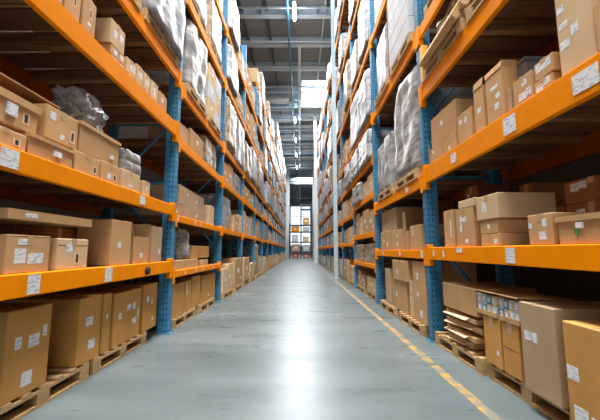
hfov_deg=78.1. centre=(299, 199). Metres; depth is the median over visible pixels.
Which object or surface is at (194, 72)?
load
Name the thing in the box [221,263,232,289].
cardboard box
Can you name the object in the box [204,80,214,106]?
cardboard box
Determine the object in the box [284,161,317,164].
ceiling beam
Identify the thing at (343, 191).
cardboard box
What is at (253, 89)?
cardboard box
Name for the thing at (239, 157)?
load
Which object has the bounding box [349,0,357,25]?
load
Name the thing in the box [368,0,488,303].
rack
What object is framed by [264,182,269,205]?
load
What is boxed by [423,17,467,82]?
wooden pallet
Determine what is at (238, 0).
ceiling beam
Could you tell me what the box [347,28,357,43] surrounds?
cardboard box
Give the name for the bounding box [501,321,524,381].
cardboard box
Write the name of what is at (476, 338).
cardboard sheet
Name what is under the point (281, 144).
ceiling beam
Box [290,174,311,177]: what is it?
ceiling beam
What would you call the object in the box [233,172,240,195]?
load
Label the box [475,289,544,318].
tray
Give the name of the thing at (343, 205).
cardboard box
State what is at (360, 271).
cardboard box
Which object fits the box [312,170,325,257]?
wall
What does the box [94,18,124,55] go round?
cardboard box
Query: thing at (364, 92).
load
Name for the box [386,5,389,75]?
cardboard sheet
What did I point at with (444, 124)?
cardboard box
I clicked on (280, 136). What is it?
ceiling
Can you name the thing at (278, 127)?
ceiling beam
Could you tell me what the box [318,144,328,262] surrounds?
rack
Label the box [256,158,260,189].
load
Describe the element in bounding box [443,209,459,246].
cardboard box
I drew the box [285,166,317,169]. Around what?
ceiling beam
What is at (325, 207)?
load
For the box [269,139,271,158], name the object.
load
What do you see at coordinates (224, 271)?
cardboard box
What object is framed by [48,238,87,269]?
cardboard box
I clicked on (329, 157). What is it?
load
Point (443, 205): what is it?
cardboard box
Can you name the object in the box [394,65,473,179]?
load
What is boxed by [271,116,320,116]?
ceiling beam
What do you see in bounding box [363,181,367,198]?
cardboard box
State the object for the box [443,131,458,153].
cardboard box
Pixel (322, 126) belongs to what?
rack
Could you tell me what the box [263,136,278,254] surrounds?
rack
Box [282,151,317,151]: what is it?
ceiling beam
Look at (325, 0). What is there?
ceiling
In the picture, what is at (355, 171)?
load
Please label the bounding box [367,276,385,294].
cardboard box
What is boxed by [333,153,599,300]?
wall
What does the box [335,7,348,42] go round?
load
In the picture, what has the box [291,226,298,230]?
crate
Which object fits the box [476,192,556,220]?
cardboard box
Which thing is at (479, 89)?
cardboard box
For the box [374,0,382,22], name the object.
load
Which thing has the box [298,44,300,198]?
cable tray
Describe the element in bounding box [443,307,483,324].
cardboard sheet
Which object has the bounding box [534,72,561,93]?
cardboard box
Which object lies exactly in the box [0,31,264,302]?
wall
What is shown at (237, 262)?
cardboard box
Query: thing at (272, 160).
load
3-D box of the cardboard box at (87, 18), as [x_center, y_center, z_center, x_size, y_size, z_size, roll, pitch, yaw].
[-2.076,-1.610,3.260,0.453,0.336,0.195,0,-8,0]
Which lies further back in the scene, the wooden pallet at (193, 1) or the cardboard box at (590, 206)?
the wooden pallet at (193, 1)
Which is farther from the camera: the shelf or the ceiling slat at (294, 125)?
the shelf
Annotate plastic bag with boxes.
[174,226,189,258]
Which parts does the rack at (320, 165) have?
post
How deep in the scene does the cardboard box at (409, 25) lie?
5.57 m
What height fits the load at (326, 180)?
1.238 m
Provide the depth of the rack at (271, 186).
24.36 m
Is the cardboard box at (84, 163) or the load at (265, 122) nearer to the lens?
the cardboard box at (84, 163)
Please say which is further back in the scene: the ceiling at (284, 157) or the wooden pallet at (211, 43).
the ceiling at (284, 157)
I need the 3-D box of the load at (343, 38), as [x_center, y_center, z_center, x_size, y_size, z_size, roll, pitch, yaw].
[2.045,-5.904,14.794,0.933,1.107,1.263,0,-8,0]
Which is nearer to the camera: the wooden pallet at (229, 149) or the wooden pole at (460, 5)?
the wooden pole at (460, 5)
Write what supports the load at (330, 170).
on the rack at (331, 248)
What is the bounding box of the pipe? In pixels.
[286,0,297,201]
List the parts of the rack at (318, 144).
post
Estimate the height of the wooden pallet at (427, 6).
0.144 m
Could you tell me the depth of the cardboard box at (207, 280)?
7.49 m
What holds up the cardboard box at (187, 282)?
on the wooden pallet at (183, 317)
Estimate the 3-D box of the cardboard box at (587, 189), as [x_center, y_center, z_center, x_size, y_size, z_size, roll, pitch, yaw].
[2.374,-0.086,2.750,0.422,0.184,0.567,0,-8,0]
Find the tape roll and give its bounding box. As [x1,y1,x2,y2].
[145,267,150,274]
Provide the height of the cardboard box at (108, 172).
0.192 m
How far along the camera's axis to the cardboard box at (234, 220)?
10.31 m
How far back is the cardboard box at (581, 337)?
2.14 m
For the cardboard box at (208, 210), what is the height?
0.399 m
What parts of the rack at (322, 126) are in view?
post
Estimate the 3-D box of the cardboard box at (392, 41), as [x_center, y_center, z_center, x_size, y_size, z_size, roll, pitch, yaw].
[2.050,-2.782,6.577,0.850,0.271,0.390,0,-8,0]
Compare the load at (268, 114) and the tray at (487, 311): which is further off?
the load at (268, 114)
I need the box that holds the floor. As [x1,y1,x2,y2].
[0,255,568,419]
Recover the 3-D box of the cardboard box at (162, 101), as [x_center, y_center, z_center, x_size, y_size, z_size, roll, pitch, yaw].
[-2.102,-1.319,5.009,0.502,0.227,0.287,0,-8,0]
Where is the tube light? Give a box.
[292,0,295,20]
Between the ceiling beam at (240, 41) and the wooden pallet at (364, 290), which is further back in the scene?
the ceiling beam at (240, 41)
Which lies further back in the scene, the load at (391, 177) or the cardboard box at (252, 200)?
the cardboard box at (252, 200)
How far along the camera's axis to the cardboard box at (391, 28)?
6.57 m
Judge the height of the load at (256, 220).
0.901 m
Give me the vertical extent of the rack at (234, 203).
8.050 m
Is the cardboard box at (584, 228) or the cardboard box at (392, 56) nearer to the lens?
the cardboard box at (584, 228)
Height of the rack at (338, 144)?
11.960 m
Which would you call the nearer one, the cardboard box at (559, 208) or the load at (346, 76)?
the cardboard box at (559, 208)
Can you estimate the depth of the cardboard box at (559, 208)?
3.09 m
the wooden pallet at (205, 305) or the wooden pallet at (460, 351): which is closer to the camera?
the wooden pallet at (460, 351)
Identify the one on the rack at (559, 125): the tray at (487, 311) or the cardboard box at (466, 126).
the cardboard box at (466, 126)
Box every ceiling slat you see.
[271,113,320,115]
[278,125,318,126]
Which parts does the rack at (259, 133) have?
post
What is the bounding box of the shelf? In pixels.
[290,231,310,232]
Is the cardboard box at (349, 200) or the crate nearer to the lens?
the cardboard box at (349, 200)
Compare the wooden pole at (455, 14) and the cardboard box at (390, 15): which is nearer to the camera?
the wooden pole at (455, 14)
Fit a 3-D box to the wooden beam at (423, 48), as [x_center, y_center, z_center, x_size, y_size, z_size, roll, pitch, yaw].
[1.680,-1.828,5.000,0.090,0.520,0.100,0,-8,0]
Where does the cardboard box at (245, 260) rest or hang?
on the wooden pallet
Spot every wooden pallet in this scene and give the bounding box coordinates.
[0,361,88,419]
[88,331,146,374]
[99,7,178,67]
[132,0,141,11]
[155,82,206,116]
[156,307,195,329]
[191,0,207,37]
[195,297,214,313]
[205,114,221,138]
[208,37,221,69]
[213,142,234,157]
[220,288,232,299]
[232,283,241,291]
[357,284,366,293]
[367,290,385,300]
[374,76,391,107]
[378,185,394,201]
[380,299,400,316]
[390,31,436,77]
[395,167,487,190]
[399,311,448,336]
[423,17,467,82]
[424,0,433,16]
[435,331,486,374]
[465,0,485,23]
[486,360,570,419]
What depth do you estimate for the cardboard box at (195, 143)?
6.56 m
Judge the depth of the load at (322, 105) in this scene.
27.41 m
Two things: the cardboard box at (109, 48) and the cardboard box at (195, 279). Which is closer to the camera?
the cardboard box at (109, 48)
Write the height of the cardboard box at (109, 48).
0.100 m
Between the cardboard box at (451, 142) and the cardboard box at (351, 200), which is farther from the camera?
the cardboard box at (351, 200)
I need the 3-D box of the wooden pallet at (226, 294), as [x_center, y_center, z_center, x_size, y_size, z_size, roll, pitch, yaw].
[-2.281,2.335,9.236,1.000,0.144,1.200,0,-8,0]
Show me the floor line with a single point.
(475, 401)
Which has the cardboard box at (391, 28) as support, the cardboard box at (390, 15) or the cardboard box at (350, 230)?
the cardboard box at (390, 15)
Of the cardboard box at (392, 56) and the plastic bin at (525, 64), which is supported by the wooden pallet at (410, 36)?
the cardboard box at (392, 56)
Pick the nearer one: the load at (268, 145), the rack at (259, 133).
the rack at (259, 133)
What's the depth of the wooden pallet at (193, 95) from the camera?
6.23 m
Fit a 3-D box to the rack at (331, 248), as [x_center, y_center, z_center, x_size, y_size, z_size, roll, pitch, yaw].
[2.205,-2.167,20.028,1.150,11.960,3.266,0,-8,0]
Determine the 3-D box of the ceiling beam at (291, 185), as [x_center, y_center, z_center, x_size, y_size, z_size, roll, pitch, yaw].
[-0.050,-2.806,71.823,8.700,0.499,0.320,0,-8,0]
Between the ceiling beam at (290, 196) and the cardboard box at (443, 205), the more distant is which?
the ceiling beam at (290, 196)
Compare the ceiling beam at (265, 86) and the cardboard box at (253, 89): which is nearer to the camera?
the cardboard box at (253, 89)
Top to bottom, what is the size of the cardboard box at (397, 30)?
0.271 m
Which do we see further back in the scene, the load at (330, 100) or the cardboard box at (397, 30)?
the load at (330, 100)
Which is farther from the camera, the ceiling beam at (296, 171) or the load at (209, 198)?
the ceiling beam at (296, 171)
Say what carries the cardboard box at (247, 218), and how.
on the rack at (234, 203)
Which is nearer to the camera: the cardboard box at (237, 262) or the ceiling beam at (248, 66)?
the cardboard box at (237, 262)
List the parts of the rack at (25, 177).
post, upright frame, post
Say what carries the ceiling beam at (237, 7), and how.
attached to the wall at (125, 132)
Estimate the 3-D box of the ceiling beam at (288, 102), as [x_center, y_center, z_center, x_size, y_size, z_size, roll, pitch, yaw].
[-0.050,-7.923,30.233,8.700,0.100,0.100,0,-8,0]
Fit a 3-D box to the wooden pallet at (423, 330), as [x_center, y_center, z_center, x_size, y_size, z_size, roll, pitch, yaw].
[2.145,1.838,5.554,1.000,0.144,1.200,0,-8,0]
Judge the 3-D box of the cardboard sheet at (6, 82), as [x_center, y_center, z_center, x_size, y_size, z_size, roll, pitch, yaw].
[-2.402,-0.834,2.451,0.862,0.014,1.194,0,-8,0]
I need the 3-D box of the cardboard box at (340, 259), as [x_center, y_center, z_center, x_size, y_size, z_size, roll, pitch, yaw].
[2.016,2.720,15.013,0.701,0.635,0.580,0,-8,0]
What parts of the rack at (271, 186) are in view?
post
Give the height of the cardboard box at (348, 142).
0.542 m
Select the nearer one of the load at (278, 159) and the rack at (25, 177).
the rack at (25, 177)
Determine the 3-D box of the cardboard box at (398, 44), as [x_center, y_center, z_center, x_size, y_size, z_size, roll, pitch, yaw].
[2.050,-2.565,6.144,0.850,0.271,0.390,0,-8,0]
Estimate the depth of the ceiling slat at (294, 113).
33.60 m
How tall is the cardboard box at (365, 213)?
0.594 m
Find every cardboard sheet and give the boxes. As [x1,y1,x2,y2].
[0,72,59,108]
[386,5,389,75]
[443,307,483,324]
[444,315,483,334]
[444,323,484,343]
[446,331,484,349]
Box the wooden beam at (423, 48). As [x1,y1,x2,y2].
[419,45,427,83]
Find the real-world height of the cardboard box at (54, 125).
0.254 m
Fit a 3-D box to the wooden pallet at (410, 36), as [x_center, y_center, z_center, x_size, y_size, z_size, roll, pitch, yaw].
[2.125,-2.361,6.091,1.000,0.144,1.200,0,-8,0]
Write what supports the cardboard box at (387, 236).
on the rack at (411, 194)
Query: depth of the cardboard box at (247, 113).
13.00 m
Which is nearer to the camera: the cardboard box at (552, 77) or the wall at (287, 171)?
the cardboard box at (552, 77)
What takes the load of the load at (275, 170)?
on the wooden pallet
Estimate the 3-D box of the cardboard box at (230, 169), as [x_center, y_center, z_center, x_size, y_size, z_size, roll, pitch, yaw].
[-2.223,-0.626,9.991,0.701,0.602,0.685,0,-8,0]
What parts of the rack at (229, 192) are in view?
post, upright frame, post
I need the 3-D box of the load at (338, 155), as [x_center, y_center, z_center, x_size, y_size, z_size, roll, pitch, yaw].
[2.045,-1.515,17.430,0.933,1.117,1.263,0,-8,0]
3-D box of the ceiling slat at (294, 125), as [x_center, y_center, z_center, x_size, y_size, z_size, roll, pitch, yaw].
[-0.050,-7.400,37.009,8.700,0.120,0.670,0,-8,0]
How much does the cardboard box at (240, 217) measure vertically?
0.530 m
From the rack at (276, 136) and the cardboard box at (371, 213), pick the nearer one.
the cardboard box at (371, 213)
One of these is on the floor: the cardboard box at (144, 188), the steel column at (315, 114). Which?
the steel column at (315, 114)
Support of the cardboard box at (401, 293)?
on the wooden pallet at (423, 330)
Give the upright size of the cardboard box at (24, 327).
0.596 m
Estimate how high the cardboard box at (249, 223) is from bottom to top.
0.672 m
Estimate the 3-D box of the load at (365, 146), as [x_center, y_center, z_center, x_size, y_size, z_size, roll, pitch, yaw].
[2.029,-1.265,9.334,0.943,0.747,1.527,0,-8,0]
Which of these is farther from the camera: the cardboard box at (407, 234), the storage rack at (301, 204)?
the storage rack at (301, 204)
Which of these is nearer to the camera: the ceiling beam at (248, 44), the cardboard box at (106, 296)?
the cardboard box at (106, 296)
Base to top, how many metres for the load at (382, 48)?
1.260 m
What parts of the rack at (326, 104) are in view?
post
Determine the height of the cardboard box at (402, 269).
0.332 m
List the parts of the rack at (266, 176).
post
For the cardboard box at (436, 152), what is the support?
on the rack at (559, 125)
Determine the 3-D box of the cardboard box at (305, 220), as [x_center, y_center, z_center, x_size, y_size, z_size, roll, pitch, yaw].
[0.900,3.167,55.020,0.900,1.040,0.703,0,-8,0]
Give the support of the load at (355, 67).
on the wooden pallet
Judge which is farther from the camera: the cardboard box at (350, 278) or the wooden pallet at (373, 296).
the cardboard box at (350, 278)
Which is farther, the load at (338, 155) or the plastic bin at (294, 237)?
the plastic bin at (294, 237)
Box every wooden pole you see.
[419,9,460,67]
[422,0,468,57]
[426,7,466,67]
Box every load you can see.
[96,0,185,60]
[118,148,140,175]
[144,18,206,107]
[195,0,205,26]
[197,134,215,170]
[197,193,230,229]
[206,0,221,60]
[218,0,222,11]
[225,96,236,153]
[226,44,238,97]
[228,0,239,52]
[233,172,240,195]
[234,117,244,170]
[234,243,257,274]
[244,141,251,180]
[249,147,256,183]
[255,198,258,211]
[255,219,260,238]
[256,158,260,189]
[257,91,261,125]
[259,72,264,107]
[259,169,263,197]
[260,147,267,172]
[263,223,264,239]
[264,117,267,144]
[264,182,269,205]
[265,101,270,125]
[266,130,269,152]
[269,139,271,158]
[269,162,271,180]
[270,119,273,141]
[270,189,272,209]
[271,145,273,164]
[273,196,276,213]
[274,121,278,139]
[274,156,276,173]
[276,141,278,158]
[277,147,279,164]
[319,140,320,162]
[319,171,321,191]
[321,105,323,123]
[321,132,323,152]
[324,84,326,109]
[324,178,327,199]
[324,204,326,216]
[327,63,330,89]
[327,98,331,126]
[327,137,330,162]
[328,166,332,194]
[329,126,332,155]
[330,192,332,208]
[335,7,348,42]
[335,67,337,91]
[336,100,339,137]
[337,0,343,20]
[337,154,340,176]
[337,180,340,200]
[338,33,347,71]
[343,59,350,111]
[344,161,351,189]
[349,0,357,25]
[350,89,359,149]
[351,38,360,88]
[351,148,361,180]
[352,182,365,206]
[356,244,365,261]
[357,68,393,134]
[358,0,379,64]
[359,129,393,169]
[365,243,413,263]
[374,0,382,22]
[376,23,388,92]
[378,143,384,193]
[384,131,397,189]
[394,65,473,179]
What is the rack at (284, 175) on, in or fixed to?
on the floor
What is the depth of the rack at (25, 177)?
3.85 m
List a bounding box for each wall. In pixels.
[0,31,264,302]
[285,170,289,257]
[290,199,312,254]
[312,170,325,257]
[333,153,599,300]
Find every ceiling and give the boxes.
[236,0,337,198]
[280,136,317,136]
[284,157,317,157]
[317,0,326,81]
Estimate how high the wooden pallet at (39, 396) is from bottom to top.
0.144 m
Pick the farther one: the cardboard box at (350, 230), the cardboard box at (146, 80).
the cardboard box at (350, 230)
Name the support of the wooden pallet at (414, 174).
on the rack at (411, 194)
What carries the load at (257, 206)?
on the rack at (259, 133)
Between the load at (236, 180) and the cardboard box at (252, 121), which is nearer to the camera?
the load at (236, 180)
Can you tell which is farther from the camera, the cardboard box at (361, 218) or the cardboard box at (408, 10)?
the cardboard box at (361, 218)
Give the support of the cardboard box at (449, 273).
on the wooden pallet at (423, 330)
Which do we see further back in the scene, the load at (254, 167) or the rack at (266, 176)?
the rack at (266, 176)
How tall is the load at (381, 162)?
1.063 m
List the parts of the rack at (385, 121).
post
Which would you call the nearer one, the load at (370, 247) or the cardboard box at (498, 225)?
the cardboard box at (498, 225)
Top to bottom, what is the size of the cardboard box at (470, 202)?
0.083 m
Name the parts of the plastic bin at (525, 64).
lid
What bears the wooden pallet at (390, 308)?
on the floor
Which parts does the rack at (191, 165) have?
post, upright frame, post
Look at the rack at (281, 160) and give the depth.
37.04 m
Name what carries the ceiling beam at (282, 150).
attached to the ceiling at (255, 27)
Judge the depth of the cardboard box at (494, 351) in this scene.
3.24 m
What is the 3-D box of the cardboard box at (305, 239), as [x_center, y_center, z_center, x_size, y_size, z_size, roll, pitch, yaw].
[0.850,5.793,54.665,0.900,0.740,0.703,0,-8,0]
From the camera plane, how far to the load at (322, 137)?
26.99 m
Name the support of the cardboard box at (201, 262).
on the rack at (191, 165)
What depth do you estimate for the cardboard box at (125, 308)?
4.10 m
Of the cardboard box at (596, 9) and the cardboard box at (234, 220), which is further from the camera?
the cardboard box at (234, 220)
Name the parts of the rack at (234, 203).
post, upright frame, post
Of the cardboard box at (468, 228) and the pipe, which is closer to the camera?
the cardboard box at (468, 228)
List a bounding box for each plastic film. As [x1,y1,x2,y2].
[51,84,108,131]
[436,0,469,34]
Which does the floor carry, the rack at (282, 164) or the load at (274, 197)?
the rack at (282, 164)
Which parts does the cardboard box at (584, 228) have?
lid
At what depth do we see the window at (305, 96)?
30.47 m
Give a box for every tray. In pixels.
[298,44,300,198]
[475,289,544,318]
[477,308,498,318]
[496,294,574,326]
[498,314,520,326]
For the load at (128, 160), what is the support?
on the cardboard box at (127, 179)
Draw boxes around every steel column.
[314,113,317,263]
[331,0,338,278]
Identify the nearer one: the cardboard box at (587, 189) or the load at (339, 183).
the cardboard box at (587, 189)
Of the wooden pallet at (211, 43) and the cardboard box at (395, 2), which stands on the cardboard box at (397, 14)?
the cardboard box at (395, 2)
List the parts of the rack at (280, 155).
post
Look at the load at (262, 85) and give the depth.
17.65 m
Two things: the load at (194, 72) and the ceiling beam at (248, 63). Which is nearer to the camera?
the load at (194, 72)
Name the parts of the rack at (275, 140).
post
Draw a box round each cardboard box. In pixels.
[0,0,61,6]
[0,86,41,133]
[0,126,26,151]
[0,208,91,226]
[0,224,76,238]
[0,234,50,274]
[0,303,51,405]
[2,294,101,366]
[17,132,75,168]
[33,0,96,36]
[34,104,77,148]
[45,292,111,353]
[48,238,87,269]
[50,44,124,66]
[62,0,80,21]
[67,288,140,348]
[71,149,99,177]
[76,120,120,166]
[76,219,131,265]
[91,282,157,332]
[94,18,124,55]
[99,160,119,184]
[119,168,139,191]
[124,57,135,77]
[129,222,150,263]
[133,203,205,222]
[135,64,142,84]
[137,279,190,311]
[139,180,149,195]
[142,71,149,92]
[147,275,199,308]
[148,123,187,144]
[148,226,162,261]
[149,79,157,101]
[149,184,203,212]
[156,282,183,319]
[157,90,166,110]
[174,259,197,269]
[186,128,202,158]
[188,246,208,258]
[189,273,214,302]
[193,162,227,183]
[198,259,207,265]
[198,268,227,292]
[203,205,213,224]
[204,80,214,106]
[204,97,214,120]
[206,63,215,89]
[210,258,241,286]
[215,76,221,100]
[215,92,220,116]
[215,108,220,128]
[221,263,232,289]
[225,257,248,281]
[226,163,232,187]
[230,215,238,231]
[231,210,245,233]
[235,91,243,113]
[236,50,241,70]
[236,215,241,232]
[244,185,249,203]
[245,103,249,130]
[245,216,248,234]
[246,62,248,90]
[248,218,250,235]
[249,68,258,82]
[249,73,250,96]
[249,262,254,276]
[249,264,252,277]
[250,114,255,144]
[250,193,253,206]
[251,82,252,102]
[253,89,254,109]
[262,256,265,270]
[292,244,299,250]
[303,218,308,224]
[303,237,308,241]
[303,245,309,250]
[340,259,341,274]
[342,178,345,194]
[342,202,344,219]
[343,259,353,278]
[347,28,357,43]
[347,138,349,157]
[348,200,349,215]
[348,226,374,242]
[349,265,360,280]
[350,197,366,214]
[351,266,371,281]
[356,213,362,235]
[358,269,384,284]
[359,216,362,234]
[361,274,384,287]
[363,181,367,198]
[363,209,389,233]
[367,172,372,194]
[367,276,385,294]
[368,210,387,232]
[381,230,394,249]
[382,207,423,231]
[385,268,393,303]
[387,0,392,12]
[388,2,393,27]
[388,16,393,40]
[389,31,394,55]
[389,45,394,68]
[392,260,443,282]
[393,0,399,12]
[393,229,409,249]
[393,278,409,314]
[394,1,400,28]
[394,17,400,42]
[395,32,401,58]
[400,0,406,13]
[400,0,414,29]
[401,16,436,44]
[405,231,410,249]
[409,280,413,317]
[410,224,444,249]
[412,261,476,325]
[419,200,453,223]
[430,141,443,163]
[431,98,473,147]
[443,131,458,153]
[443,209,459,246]
[443,282,535,317]
[455,206,483,246]
[457,106,475,144]
[458,197,478,208]
[465,184,509,199]
[473,77,519,132]
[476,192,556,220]
[480,218,528,233]
[481,233,529,245]
[483,314,504,369]
[484,60,516,124]
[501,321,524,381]
[506,86,514,111]
[513,70,536,106]
[519,182,566,206]
[519,301,599,408]
[528,212,591,244]
[534,52,561,81]
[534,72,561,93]
[554,0,599,75]
[554,212,599,243]
[556,205,566,211]
[562,320,599,419]
[564,174,599,204]
[566,200,599,211]
[593,2,599,51]
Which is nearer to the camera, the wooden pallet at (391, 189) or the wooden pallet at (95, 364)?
the wooden pallet at (95, 364)
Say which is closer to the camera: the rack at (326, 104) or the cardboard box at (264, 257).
the cardboard box at (264, 257)
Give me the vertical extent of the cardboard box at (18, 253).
0.254 m
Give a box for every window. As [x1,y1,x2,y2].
[290,206,309,245]
[302,80,326,99]
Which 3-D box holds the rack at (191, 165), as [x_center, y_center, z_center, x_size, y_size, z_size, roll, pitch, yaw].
[-2.363,-1.905,7.374,1.150,8.050,3.336,0,-8,0]
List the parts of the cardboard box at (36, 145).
lid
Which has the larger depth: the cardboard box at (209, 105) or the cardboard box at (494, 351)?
the cardboard box at (209, 105)
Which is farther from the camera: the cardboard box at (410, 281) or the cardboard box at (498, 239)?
the cardboard box at (410, 281)
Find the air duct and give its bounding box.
[265,95,287,102]
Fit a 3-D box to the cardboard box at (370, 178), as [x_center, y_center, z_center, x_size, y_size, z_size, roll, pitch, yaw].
[2.031,-0.381,8.847,0.701,0.478,0.712,0,-8,0]
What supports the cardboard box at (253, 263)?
on the wooden pallet
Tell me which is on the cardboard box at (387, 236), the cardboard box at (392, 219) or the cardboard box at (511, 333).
the cardboard box at (392, 219)
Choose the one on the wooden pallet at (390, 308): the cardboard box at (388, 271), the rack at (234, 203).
the cardboard box at (388, 271)
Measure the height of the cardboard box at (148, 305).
0.574 m
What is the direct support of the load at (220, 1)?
on the rack at (191, 165)
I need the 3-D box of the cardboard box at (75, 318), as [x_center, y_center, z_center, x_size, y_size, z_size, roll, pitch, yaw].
[-2.282,1.183,3.408,0.701,0.576,0.368,0,-8,0]
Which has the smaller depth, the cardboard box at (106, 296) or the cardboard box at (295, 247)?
the cardboard box at (106, 296)
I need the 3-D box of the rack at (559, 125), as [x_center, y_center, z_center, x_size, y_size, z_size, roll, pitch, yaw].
[2.205,-3.227,3.600,1.150,9.660,3.730,0,-8,0]
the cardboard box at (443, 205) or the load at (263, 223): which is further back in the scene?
the load at (263, 223)
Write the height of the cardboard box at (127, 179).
0.202 m
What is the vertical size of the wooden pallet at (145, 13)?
0.144 m
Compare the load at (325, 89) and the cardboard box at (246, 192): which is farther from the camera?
the load at (325, 89)
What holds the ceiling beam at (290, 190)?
attached to the ceiling at (255, 27)
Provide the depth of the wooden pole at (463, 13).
4.08 m
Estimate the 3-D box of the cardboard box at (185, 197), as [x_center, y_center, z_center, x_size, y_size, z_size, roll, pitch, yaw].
[-2.262,0.008,6.616,0.701,0.303,1.656,0,-8,-2]
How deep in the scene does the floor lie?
3.53 m
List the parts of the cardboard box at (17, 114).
lid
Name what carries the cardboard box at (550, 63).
on the cardboard box at (552, 77)
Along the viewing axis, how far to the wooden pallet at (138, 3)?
4.13 m
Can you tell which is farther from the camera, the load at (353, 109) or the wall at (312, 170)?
the wall at (312, 170)
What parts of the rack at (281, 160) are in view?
post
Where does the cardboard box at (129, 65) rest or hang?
on the cardboard box
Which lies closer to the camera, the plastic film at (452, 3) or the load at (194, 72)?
the plastic film at (452, 3)
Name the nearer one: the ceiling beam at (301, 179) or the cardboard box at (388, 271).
the cardboard box at (388, 271)
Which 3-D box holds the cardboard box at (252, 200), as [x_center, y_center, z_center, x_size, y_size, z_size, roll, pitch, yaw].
[-2.222,0.044,14.650,0.701,0.523,0.692,0,-8,0]
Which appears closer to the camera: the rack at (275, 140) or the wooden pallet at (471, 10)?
the wooden pallet at (471, 10)
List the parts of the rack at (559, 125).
post, upright frame, post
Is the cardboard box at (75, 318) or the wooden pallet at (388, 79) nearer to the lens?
the cardboard box at (75, 318)
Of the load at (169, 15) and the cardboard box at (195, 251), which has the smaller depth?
the load at (169, 15)
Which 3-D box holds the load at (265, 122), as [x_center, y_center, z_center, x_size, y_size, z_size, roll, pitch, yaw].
[-2.218,-3.674,19.710,0.952,1.223,1.283,0,-8,0]
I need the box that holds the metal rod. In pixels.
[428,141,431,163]
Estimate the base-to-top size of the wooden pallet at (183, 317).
0.144 m
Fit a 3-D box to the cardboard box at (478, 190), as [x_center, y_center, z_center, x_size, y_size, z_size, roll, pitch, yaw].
[2.364,0.206,4.650,0.402,0.765,0.346,0,-8,0]
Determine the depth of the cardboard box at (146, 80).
4.49 m
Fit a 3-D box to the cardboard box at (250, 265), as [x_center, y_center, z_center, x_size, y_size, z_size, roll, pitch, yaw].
[-2.138,2.607,13.641,0.701,0.492,0.580,0,-8,0]
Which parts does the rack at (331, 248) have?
post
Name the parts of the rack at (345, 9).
post, upright frame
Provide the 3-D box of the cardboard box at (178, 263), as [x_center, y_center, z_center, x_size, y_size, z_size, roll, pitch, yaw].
[-2.203,1.051,6.092,0.700,0.144,1.262,0,-8,0]
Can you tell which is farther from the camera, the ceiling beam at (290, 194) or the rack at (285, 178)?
the ceiling beam at (290, 194)
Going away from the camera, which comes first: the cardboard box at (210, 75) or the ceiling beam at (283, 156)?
the cardboard box at (210, 75)
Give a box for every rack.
[0,0,185,333]
[113,0,228,301]
[185,29,246,286]
[222,84,256,268]
[232,81,264,266]
[244,114,269,256]
[255,133,273,254]
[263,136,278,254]
[263,139,276,257]
[268,155,280,254]
[272,160,281,252]
[282,164,283,252]
[283,175,284,251]
[284,178,285,256]
[289,203,311,257]
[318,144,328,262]
[319,129,332,263]
[321,115,339,265]
[324,91,341,267]
[327,66,352,270]
[335,28,352,253]
[339,0,367,279]
[349,0,394,287]
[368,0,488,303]
[414,0,599,342]
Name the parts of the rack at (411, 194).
post, upright frame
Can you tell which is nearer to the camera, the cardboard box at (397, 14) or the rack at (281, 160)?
the cardboard box at (397, 14)
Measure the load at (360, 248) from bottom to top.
0.500 m
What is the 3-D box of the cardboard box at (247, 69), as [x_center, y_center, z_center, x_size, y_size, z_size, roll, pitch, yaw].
[-2.191,-4.347,13.042,0.701,0.774,0.580,0,-8,0]
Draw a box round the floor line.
[316,264,502,419]
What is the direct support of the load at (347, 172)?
on the rack at (345, 9)
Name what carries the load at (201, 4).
on the wooden pallet at (193, 1)
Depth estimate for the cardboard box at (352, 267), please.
11.64 m
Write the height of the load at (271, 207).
1.242 m
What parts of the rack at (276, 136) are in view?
post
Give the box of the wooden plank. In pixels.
[402,212,406,249]
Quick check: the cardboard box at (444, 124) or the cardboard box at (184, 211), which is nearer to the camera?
the cardboard box at (444, 124)
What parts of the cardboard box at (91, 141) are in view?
lid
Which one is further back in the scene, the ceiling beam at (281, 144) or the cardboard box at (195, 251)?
the ceiling beam at (281, 144)
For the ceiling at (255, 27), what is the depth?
23.68 m
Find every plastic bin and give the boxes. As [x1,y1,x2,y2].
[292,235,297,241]
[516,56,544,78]
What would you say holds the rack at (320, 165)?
on the floor
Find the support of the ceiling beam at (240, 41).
attached to the wall at (125, 132)
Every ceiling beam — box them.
[237,6,337,18]
[237,7,336,8]
[238,0,254,64]
[240,37,330,46]
[240,41,330,41]
[247,62,330,70]
[248,66,327,67]
[265,0,292,196]
[265,85,324,92]
[265,86,324,87]
[269,102,323,103]
[270,101,323,107]
[271,114,320,120]
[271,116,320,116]
[278,125,317,130]
[278,127,317,127]
[280,135,317,139]
[281,143,317,147]
[281,144,317,144]
[282,150,317,153]
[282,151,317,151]
[283,156,317,159]
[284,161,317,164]
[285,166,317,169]
[290,171,311,173]
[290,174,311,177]
[290,178,311,180]
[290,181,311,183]
[290,184,311,186]
[290,187,311,189]
[290,190,311,191]
[290,192,311,193]
[290,194,311,195]
[290,196,311,197]
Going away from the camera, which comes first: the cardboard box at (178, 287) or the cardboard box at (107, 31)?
the cardboard box at (107, 31)
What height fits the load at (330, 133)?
1.408 m
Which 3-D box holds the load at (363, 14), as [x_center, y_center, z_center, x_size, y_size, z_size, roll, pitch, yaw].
[2.073,-4.629,9.793,0.933,1.609,1.263,0,-8,0]
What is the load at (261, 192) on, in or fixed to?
on the rack at (259, 133)
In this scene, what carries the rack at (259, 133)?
on the floor

